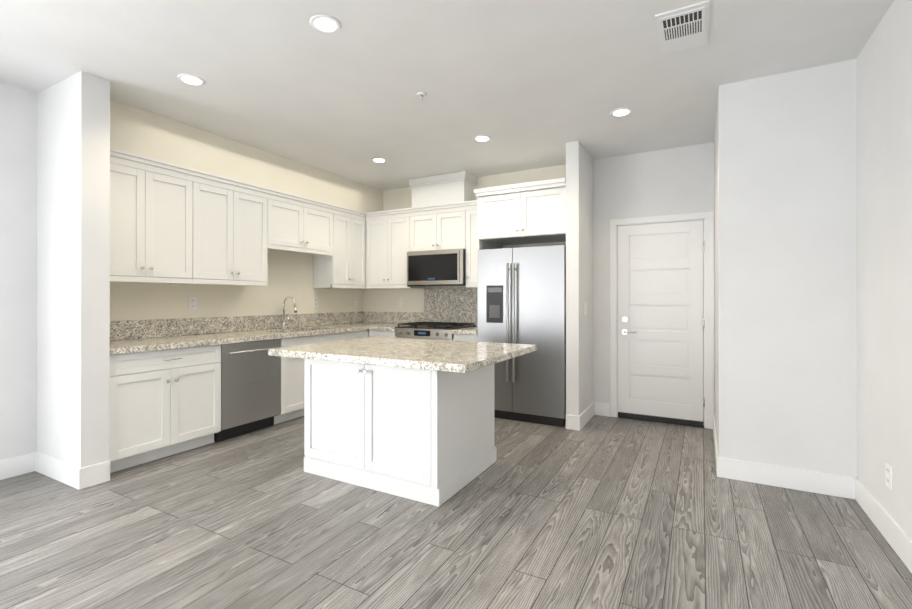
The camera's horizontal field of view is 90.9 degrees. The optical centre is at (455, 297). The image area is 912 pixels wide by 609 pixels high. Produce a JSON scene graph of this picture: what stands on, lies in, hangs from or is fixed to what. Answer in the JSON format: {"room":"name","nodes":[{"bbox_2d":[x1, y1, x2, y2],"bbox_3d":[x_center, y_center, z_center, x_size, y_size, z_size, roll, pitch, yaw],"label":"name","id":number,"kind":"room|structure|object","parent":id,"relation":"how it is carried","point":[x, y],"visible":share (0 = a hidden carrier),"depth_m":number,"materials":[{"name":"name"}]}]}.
{"room":"kitchen","nodes":[
{"label":"kitchen","id":0,"kind":"room"},
{"bbox_2d":[0,82,362,459],"bbox_3d":[-3.386,-0.114,2.633,0.120,2.700,8.670,0,0,29],"label":"wall","id":1,"kind":"structure","parent":0,"point":[18,255],"depth_m":3.18,"materials":[{"name":"white paint"}]},
{"bbox_2d":[0,453,31,479],"bbox_3d":[-4.165,1.165,1.067,0.014,0.135,4.880,0,0,29],"label":"baseboard","id":2,"kind":"structure","parent":1,"relation":"attached to","point":[21,464],"depth_m":3.10,"materials":[{"name":"white wood"}]},
{"bbox_2d":[110,152,201,279],"bbox_3d":[-2.577,-0.604,3.636,0.332,0.885,0.815,0,0,29],"label":"upper cabinet","id":3,"kind":"object","parent":1,"relation":"attached to","point":[170,223],"depth_m":3.59,"materials":[{"name":"white wood"}]},
{"bbox_2d":[189,297,196,309],"bbox_3d":[-2.459,0.060,4.194,0.008,0.118,0.075,0,0,29],"label":"outlet","id":4,"kind":"object","parent":1,"relation":"attached to","point":[192,303],"visible":1,"depth_m":4.19,"materials":[{"name":"white plastic"}]},
{"bbox_2d":[110,311,361,340],"bbox_3d":[-2.106,0.274,4.822,0.020,0.154,3.354,0,0,29],"label":"backsplash","id":5,"kind":"structure","parent":1,"relation":"attached to","point":[132,329],"depth_m":4.39,"materials":[{"name":"stone"}]},
{"bbox_2d":[202,176,273,283],"bbox_3d":[-2.227,-0.603,4.275,0.332,0.885,0.882,0,0,29],"label":"upper cabinet","id":6,"kind":"object","parent":1,"relation":"attached to","point":[238,220],"depth_m":4.21,"materials":[{"name":"white wood"}]},
{"bbox_2d":[274,192,333,253],"bbox_3d":[-1.824,-0.791,5.012,0.332,0.505,0.920,0,0,29],"label":"upper cabinet","id":7,"kind":"object","parent":1,"relation":"attached to","point":[299,225],"depth_m":4.91,"materials":[{"name":"white wood"}]},
{"bbox_2d":[313,298,317,306],"bbox_3d":[-1.729,0.063,5.528,0.008,0.118,0.075,0,0,29],"label":"outlet","id":8,"kind":"object","parent":1,"relation":"attached to","point":[315,302],"visible":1,"depth_m":5.52,"materials":[{"name":"white plastic"}]},
{"bbox_2d":[310,208,365,287],"bbox_3d":[-1.477,-0.599,5.645,0.332,0.885,0.645,0,0,29],"label":"upper cabinet","id":9,"kind":"object","parent":1,"relation":"attached to","point":[345,267],"depth_m":5.52,"materials":[{"name":"white wood"}]},
{"bbox_2d":[353,298,356,305],"bbox_3d":[-1.388,0.065,6.151,0.008,0.118,0.075,0,0,29],"label":"outlet","id":10,"kind":"object","parent":1,"relation":"attached to","point":[354,301],"visible":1,"depth_m":6.15,"materials":[{"name":"white plastic"}]},
{"bbox_2d":[110,99,382,212],"bbox_3d":[-1.961,-1.278,4.746,0.355,0.362,3.360,0,0,29],"label":"wall","id":11,"kind":"structure","parent":0,"point":[138,131],"depth_m":4.11,"materials":[{"name":"beige paint"}]},
{"bbox_2d":[0,0,893,190],"bbox_3d":[-1.112,-1.517,1.450,5.250,0.100,8.770,0,0,29],"label":"ceiling","id":12,"kind":"structure","parent":0,"point":[528,84],"depth_m":2.85,"materials":[{"name":"paint"}]},
{"bbox_2d":[177,73,205,85],"bbox_3d":[-1.777,-1.459,3.016,0.164,0.007,0.164,0,0,29],"label":"recessed light","id":13,"kind":"object","parent":12,"relation":"in","point":[191,79],"visible":1,"depth_m":3.00,"materials":[{"name":"white plastic"}]},
{"bbox_2d":[310,14,340,32],"bbox_3d":[-0.699,-1.460,2.403,0.164,0.007,0.164,0,0,29],"label":"recessed light","id":14,"kind":"object","parent":12,"relation":"in","point":[324,23],"visible":1,"depth_m":2.39,"materials":[{"name":"white"}]},
{"bbox_2d":[371,158,386,162],"bbox_3d":[-0.817,-1.455,4.770,0.164,0.007,0.164,0,0,29],"label":"recessed light","id":15,"kind":"object","parent":12,"relation":"in","point":[380,160],"visible":1,"depth_m":4.76,"materials":[{"name":"white plastic"}]},
{"bbox_2d":[417,92,425,98],"bbox_3d":[-0.247,-1.447,3.228,0.069,0.030,0.070,0,0,29],"label":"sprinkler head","id":16,"kind":"object","parent":12,"relation":"attached to","point":[421,94],"visible":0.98,"depth_m":3.21,"materials":[{"name":"white metal"}]},
{"bbox_2d":[473,135,490,141],"bbox_3d":[0.242,-1.456,4.122,0.164,0.007,0.164,0,0,29],"label":"recessed light","id":17,"kind":"object","parent":12,"relation":"in","point":[481,138],"visible":1,"depth_m":4.11,"materials":[{"name":"white plastic"}]},
{"bbox_2d":[610,108,631,116],"bbox_3d":[1.304,-1.458,3.542,0.164,0.007,0.164,0,0,29],"label":"recessed light","id":18,"kind":"object","parent":12,"relation":"in","point":[618,112],"visible":1,"depth_m":3.53,"materials":[{"name":"white"}]},
{"bbox_2d":[655,0,708,53],"bbox_3d":[1.239,-1.457,2.449,0.245,0.014,0.410,0,0,29],"label":"ceiling vent","id":19,"kind":"object","parent":12,"relation":"in","point":[682,28],"visible":1,"depth_m":2.41,"materials":[{"name":"white metal"}]},
{"bbox_2d":[0,415,911,608],"bbox_3d":[-1.112,1.283,1.443,5.250,0.100,8.770,0,0,29],"label":"floor","id":20,"kind":"structure","parent":0,"point":[600,512],"depth_m":2.32,"materials":[{"name":"grey wood"}]},
{"bbox_2d":[37,71,109,467],"bbox_3d":[-2.672,-0.113,3.126,0.660,2.700,0.160,0,0,29],"label":"wall pier","id":21,"kind":"object","parent":20,"relation":"on","point":[73,280],"visible":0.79,"depth_m":3.00,"materials":[{"name":"white paint"}]},
{"bbox_2d":[32,451,87,489],"bbox_3d":[-2.694,1.170,3.038,0.644,0.135,0.017,0,0,29],"label":"baseboard","id":22,"kind":"structure","parent":21,"relation":"attached to","point":[73,476],"depth_m":3.00,"materials":[{"name":"white wood"}]},
{"bbox_2d":[109,330,368,472],"bbox_3d":[-1.827,0.820,4.668,0.655,0.843,3.350,0,0,29],"label":"base cabinet","id":23,"kind":"object","parent":20,"relation":"on","point":[165,403],"visible":0.5,"depth_m":3.44,"materials":[{"name":"white wood"}]},
{"bbox_2d":[110,323,392,354],"bbox_3d":[-1.827,0.470,4.668,0.654,0.238,3.353,0,0,29],"label":"countertop","id":24,"kind":"structure","parent":23,"relation":"on","point":[125,346],"depth_m":3.95,"materials":[{"name":"stone"}]},
{"bbox_2d":[281,296,296,328],"bbox_3d":[-1.841,0.168,4.992,0.232,0.365,0.089,0,0,29],"label":"faucet","id":25,"kind":"object","parent":24,"relation":"on","point":[284,323],"visible":1,"depth_m":5.00,"materials":[{"name":"silver metal"}]},
{"bbox_2d":[214,339,280,441],"bbox_3d":[-2.077,0.819,4.185,0.666,0.841,0.604,0,0,29],"label":"dishwasher","id":26,"kind":"object","parent":20,"relation":"on","point":[250,383],"visible":0.65,"depth_m":4.02,"materials":[{"name":"silver metal"}]},
{"bbox_2d":[369,330,396,337],"bbox_3d":[-0.735,0.822,5.627,0.401,0.844,0.621,0,0,29],"label":"base cabinet","id":27,"kind":"object","parent":20,"relation":"on","point":[372,333],"depth_m":5.37,"materials":[{"name":"white wood"}]},
{"bbox_2d":[369,324,407,330],"bbox_3d":[-0.728,0.375,5.605,0.365,0.045,0.653,0,0,29],"label":"countertop","id":28,"kind":"structure","parent":27,"relation":"on","point":[384,327],"depth_m":5.39,"materials":[{"name":"stone"}]},
{"bbox_2d":[304,359,496,506],"bbox_3d":[-0.397,0.823,3.266,1.119,0.829,0.890,0,0,29],"label":"kitchen island","id":29,"kind":"object","parent":20,"relation":"on","point":[423,436],"visible":0.85,"depth_m":2.89,"materials":[{"name":"white wood"}]},
{"bbox_2d":[268,337,535,372],"bbox_3d":[-0.348,0.385,3.278,1.550,0.045,1.180,0,0,29],"label":"island countertop","id":30,"kind":"structure","parent":29,"relation":"on","point":[449,356],"depth_m":2.99,"materials":[{"name":"stone"}]},
{"bbox_2d":[395,322,476,340],"bbox_3d":[-0.242,0.776,5.305,0.764,0.932,0.660,0,0,29],"label":"range","id":31,"kind":"object","parent":20,"relation":"on","point":[431,330],"visible":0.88,"depth_m":5.09,"materials":[{"name":"grey metal"}]},
{"bbox_2d":[454,334,476,341],"bbox_3d":[0.249,0.820,5.089,0.294,0.844,0.621,0,0,29],"label":"base cabinet","id":32,"kind":"object","parent":20,"relation":"on","point":[457,337],"depth_m":4.82,"materials":[{"name":"white wood"}]},
{"bbox_2d":[452,327,476,334],"bbox_3d":[0.241,0.374,5.078,0.294,0.045,0.650,0,0,29],"label":"countertop","id":33,"kind":"structure","parent":32,"relation":"on","point":[471,330],"depth_m":4.82,"materials":[{"name":"stone"}]},
{"bbox_2d":[478,245,565,426],"bbox_3d":[0.767,0.374,4.718,0.910,1.735,0.724,0,0,29],"label":"fridge","id":34,"kind":"object","parent":20,"relation":"on","point":[521,295],"visible":0.83,"depth_m":4.42,"materials":[{"name":"silver metal"}]},
{"bbox_2d":[566,141,592,415],"bbox_3d":[1.283,-0.109,4.564,0.120,2.700,0.800,0,0,29],"label":"wall","id":35,"kind":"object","parent":20,"relation":"on","point":[579,276],"visible":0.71,"depth_m":4.24,"materials":[{"name":"white paint"}]},
{"bbox_2d":[584,302,586,314],"bbox_3d":[1.278,0.110,4.418,0.008,0.118,0.075,0,0,29],"label":"light switch","id":36,"kind":"object","parent":35,"relation":"attached to","point":[585,307],"visible":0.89,"depth_m":4.40,"materials":[{"name":"white plastic"}]},
{"bbox_2d":[572,402,599,430],"bbox_3d":[1.305,1.173,4.455,0.060,0.135,0.664,0,0,29],"label":"baseboard","id":37,"kind":"structure","parent":35,"relation":"attached to","point":[578,422],"depth_m":4.36,"materials":[{"name":"white wood"}]},
{"bbox_2d":[363,142,713,402],"bbox_3d":[0.588,-0.107,5.315,4.280,2.700,0.150,0,0,29],"label":"wall","id":38,"kind":"structure","parent":0,"point":[677,180],"depth_m":4.68,"materials":[{"name":"white paint"}]},
{"bbox_2d":[366,215,389,286],"bbox_3d":[-0.916,-0.599,5.895,0.405,0.886,0.333,0,0,29],"label":"upper cabinet","id":39,"kind":"object","parent":38,"relation":"attached to","point":[377,226],"depth_m":5.76,"materials":[{"name":"white wood"}]},
{"bbox_2d":[397,298,401,306],"bbox_3d":[-0.751,0.074,5.991,0.075,0.118,0.008,0,0,29],"label":"electrical outlet","id":40,"kind":"object","parent":38,"relation":"attached to","point":[399,302],"visible":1,"depth_m":5.99,"materials":[{"name":"white plastic"}]},
{"bbox_2d":[390,211,423,286],"bbox_3d":[-0.639,-0.599,5.743,0.465,0.886,0.333,0,0,29],"label":"upper cabinet","id":41,"kind":"object","parent":38,"relation":"attached to","point":[401,222],"depth_m":5.59,"materials":[{"name":"white wood"}]},
{"bbox_2d":[362,287,476,325],"bbox_3d":[-0.383,0.115,5.781,2.064,0.475,0.019,0,0,29],"label":"backsplash","id":42,"kind":"structure","parent":38,"relation":"attached to","point":[451,304],"depth_m":5.66,"materials":[{"name":"stone"}]},
{"bbox_2d":[414,207,441,250],"bbox_3d":[-0.294,-0.800,5.554,0.445,0.485,0.333,0,0,29],"label":"upper cabinet","id":43,"kind":"object","parent":38,"relation":"attached to","point":[428,223],"depth_m":5.39,"materials":[{"name":"white wood"}]},
{"bbox_2d":[407,248,465,286],"bbox_3d":[-0.168,-0.341,5.444,0.764,0.423,0.402,0,0,29],"label":"microwave","id":44,"kind":"object","parent":43,"relation":"attached to","point":[446,267],"visible":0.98,"depth_m":5.25,"materials":[{"name":"grey metal"}]},
{"bbox_2d":[410,171,477,210],"bbox_3d":[-0.157,-1.273,5.503,0.735,0.362,0.295,0,0,29],"label":"cover","id":45,"kind":"object","parent":38,"relation":"attached to","point":[454,189],"depth_m":5.34,"materials":[{"name":"white wood"}]},
{"bbox_2d":[442,203,465,249],"bbox_3d":[-0.008,-0.800,5.398,0.445,0.485,0.333,0,0,29],"label":"upper cabinet","id":46,"kind":"object","parent":38,"relation":"attached to","point":[447,211],"depth_m":5.22,"materials":[{"name":"white wood"}]},
{"bbox_2d":[466,203,501,286],"bbox_3d":[0.292,-0.600,5.234,0.359,0.886,0.333,0,0,29],"label":"upper cabinet","id":47,"kind":"object","parent":38,"relation":"attached to","point":[472,245],"depth_m":5.11,"materials":[{"name":"white wood"}]},
{"bbox_2d":[478,187,537,246],"bbox_3d":[0.623,-0.851,4.882,0.521,0.484,0.633,0,0,29],"label":"upper cabinet","id":48,"kind":"object","parent":38,"relation":"attached to","point":[501,214],"depth_m":4.63,"materials":[{"name":"white wood"}]},
{"bbox_2d":[526,179,565,242],"bbox_3d":[0.977,-0.852,4.688,0.522,0.484,0.633,0,0,29],"label":"upper cabinet","id":49,"kind":"object","parent":38,"relation":"attached to","point":[545,202],"depth_m":4.40,"materials":[{"name":"white wood"}]},
{"bbox_2d":[618,220,704,426],"bbox_3d":[2.015,0.246,4.444,0.784,1.961,0.102,0,0,29],"label":"door","id":50,"kind":"structure","parent":38,"relation":"in","point":[661,323],"depth_m":4.45,"materials":[{"name":"white paint"}]},
{"bbox_2d":[610,211,713,428],"bbox_3d":[2.043,0.217,4.492,0.935,2.047,0.136,0,0,29],"label":"door frame","id":51,"kind":"structure","parent":38,"relation":"attached to","point":[707,218],"depth_m":4.31,"materials":[{"name":"white paint"}]},
{"bbox_2d":[714,59,856,476],"bbox_3d":[2.524,-0.112,3.509,0.850,2.700,1.400,0,0,29],"label":"wall","id":52,"kind":"structure","parent":0,"point":[785,269],"depth_m":2.91,"materials":[{"name":"white paint"}]},
{"bbox_2d":[713,415,718,460],"bbox_3d":[2.113,1.171,3.655,0.014,0.135,1.294,0,0,29],"label":"baseboard","id":53,"kind":"structure","parent":52,"relation":"attached to","point":[714,426],"depth_m":3.64,"materials":[{"name":"white wood"}]},
{"bbox_2d":[716,454,851,498],"bbox_3d":[2.124,1.169,2.920,0.690,0.135,0.017,0,0,29],"label":"baseboard","id":54,"kind":"structure","parent":52,"relation":"attached to","point":[837,485],"depth_m":2.91,"materials":[{"name":"white wood"}]},
{"bbox_2d":[856,0,911,539],"bbox_3d":[0.771,-0.121,-0.456,0.120,2.700,7.240,0,0,29],"label":"wall","id":55,"kind":"structure","parent":0,"point":[884,238],"depth_m":2.31,"materials":[{"name":"white paint"}]},
{"bbox_2d":[852,477,911,572],"bbox_3d":[0.741,1.162,-0.374,0.014,0.135,7.120,0,0,29],"label":"baseboard","id":56,"kind":"structure","parent":55,"relation":"attached to","point":[895,535],"depth_m":2.30,"materials":[{"name":"white wood"}]},
{"bbox_2d":[885,462,891,489],"bbox_3d":[2.193,0.905,2.275,0.008,0.118,0.075,0,0,29],"label":"outlet","id":57,"kind":"object","parent":55,"relation":"attached to","point":[888,466],"visible":0.98,"depth_m":2.27,"materials":[{"name":"white plastic"}]}
]}

